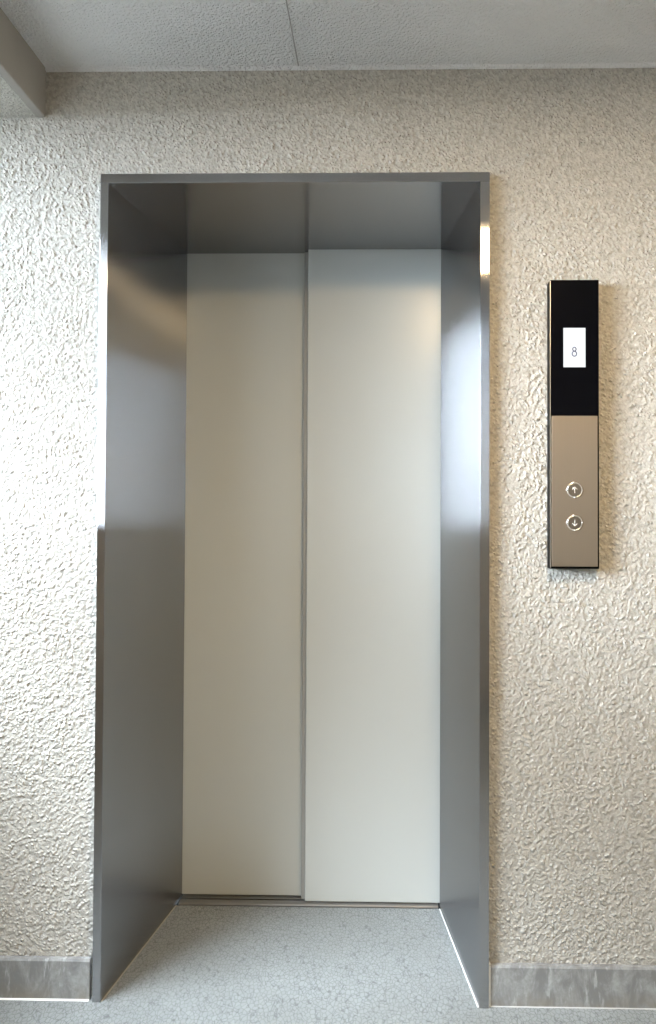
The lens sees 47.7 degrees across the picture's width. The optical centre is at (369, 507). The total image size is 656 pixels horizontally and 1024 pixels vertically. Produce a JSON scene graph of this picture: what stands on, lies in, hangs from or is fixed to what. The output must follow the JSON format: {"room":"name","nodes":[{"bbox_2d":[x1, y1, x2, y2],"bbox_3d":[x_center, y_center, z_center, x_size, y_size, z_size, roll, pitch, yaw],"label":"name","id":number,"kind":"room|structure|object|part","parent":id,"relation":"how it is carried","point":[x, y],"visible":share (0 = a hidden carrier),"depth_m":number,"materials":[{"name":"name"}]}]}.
{"room":"elevator lobby","nodes":[
{"label":"elevator lobby","id":0,"kind":"room"},
{"bbox_2d":[0,75,35,117],"bbox_3d":[-1.237,-1.214,0.347,0.674,0.328,3.200,0,-1,1],"label":"ceiling","id":1,"kind":"structure","parent":0,"point":[12,105],"depth_m":1.88,"materials":[{"name":"beige paint"}]},
{"bbox_2d":[0,8,45,116],"bbox_3d":[-0.888,-1.212,0.341,0.024,0.328,3.200,0,-1,1],"label":"trim","id":2,"kind":"structure","parent":1,"relation":"attached to","point":[20,67],"depth_m":1.81,"materials":[{"name":"grey paint"}]},
{"bbox_2d":[0,68,655,996],"bbox_3d":[-0.275,0.055,1.908,2.250,2.402,0.001,0,-1,1],"label":"wall","id":3,"kind":"structure","parent":0,"point":[569,154],"depth_m":1.91,"materials":[{"name":"beige paint"}]},
{"bbox_2d":[0,955,90,999],"bbox_3d":[-1.059,1.202,1.895,0.691,0.103,0.012,0,-1,1],"label":"baseboard","id":4,"kind":"structure","parent":3,"relation":"attached to","point":[47,977],"depth_m":1.89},
{"bbox_2d":[489,962,490,1006],"bbox_3d":[0.302,1.205,1.869,0.004,0.106,0.012,0,-1,1],"label":"trim","id":5,"kind":"structure","parent":3,"relation":"attached to","point":[489,962],"depth_m":1.86,"materials":[{"name":"white"}]},
{"bbox_2d":[547,280,598,568],"bbox_3d":[0.516,-0.210,1.879,0.123,0.730,0.040,0,-1,1],"label":"panel","id":6,"kind":"object","parent":3,"relation":"attached to","point":[572,305],"visible":1,"depth_m":1.86,"materials":[{"name":"black"}]},
{"bbox_2d":[0,905,655,1023],"bbox_3d":[0.670,1.295,0.496,4.200,0.120,3.655,0,-1,1],"label":"floor","id":7,"kind":"structure","parent":0,"point":[203,964],"depth_m":1.98,"materials":[{"name":"stone"}]},
{"bbox_2d":[0,998,88,1000],"bbox_3d":[-1.059,1.252,1.886,0.691,0.002,0.005,0,-1,1],"label":"trim","id":8,"kind":"structure","parent":7,"relation":"on","point":[27,999],"depth_m":1.88,"materials":[{"name":"white"}]},
{"bbox_2d":[178,894,437,908],"bbox_3d":[-0.196,1.279,2.394,0.825,0.034,0.101,0,-1,1],"label":"threshold","id":9,"kind":"object","parent":7,"relation":"on","point":[186,899],"visible":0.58,"depth_m":2.36,"materials":[{"name":"silver metal"}]},
{"bbox_2d":[491,1006,655,1009],"bbox_3d":[1.549,1.261,1.840,2.491,0.002,0.002,0,-1,1],"label":"trim","id":10,"kind":"structure","parent":7,"relation":"on","point":[491,1006],"depth_m":1.86,"materials":[{"name":"grey"}]},
{"bbox_2d":[0,0,655,66],"bbox_3d":[0.950,-1.270,0.309,3.652,0.200,3.200,0,-1,1],"label":"ceiling","id":11,"kind":"structure","parent":0,"point":[61,33],"depth_m":1.79,"materials":[{"name":"white paint"}]},
{"bbox_2d":[286,0,298,65],"bbox_3d":[-0.214,-1.174,0.328,0.003,0.003,3.199,0,-1,1],"label":"trim","id":12,"kind":"structure","parent":11,"relation":"attached to","point":[286,0],"depth_m":1.79,"materials":[{"name":"grey paint"}]},
{"bbox_3d":[0.706,-0.036,2.208,4.200,2.602,0.608,0,-1,1],"label":"wall","id":13,"kind":"structure","parent":0,"visible":0},
{"bbox_2d":[92,172,489,1008],"bbox_3d":[-0.194,0.203,2.148,1.002,2.116,0.529,0,-1,1],"label":"surround","id":14,"kind":"object","parent":13,"relation":"attached to","point":[150,224],"visible":0.95,"depth_m":2.06,"materials":[{"name":"silver metal"}]},
{"bbox_2d":[182,249,440,902],"bbox_3d":[-0.192,0.215,2.411,0.895,2.121,0.062,0,-1,1],"label":"door","id":15,"kind":"structure","parent":14,"relation":"attached to","point":[370,818],"depth_m":2.39,"materials":[{"name":"grey metal"}]},
{"bbox_3d":[-0.400,0.215,2.432,0.478,2.121,0.028,0,-1,1],"label":"elevator door panel","id":16,"kind":"part","parent":15,"relation":"part of","materials":[{"name":"metal"}]},
{"bbox_3d":[1.825,0.063,1.873,1.950,2.402,0.015,0,-1,1],"label":"wall","id":17,"kind":"structure","parent":0,"visible":0},
{"bbox_2d":[45,63,655,71],"bbox_3d":[0.003,-1.141,1.920,1.702,0.008,0.008,0,-1,1],"label":"trim","id":18,"kind":"structure","parent":17,"relation":"attached to","point":[590,65],"depth_m":1.92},
{"bbox_2d":[490,962,655,1007],"bbox_3d":[1.550,1.211,1.848,2.491,0.103,0.012,0,-1,1],"label":"baseboard","id":19,"kind":"structure","parent":17,"relation":"attached to","point":[512,984],"depth_m":1.86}
]}

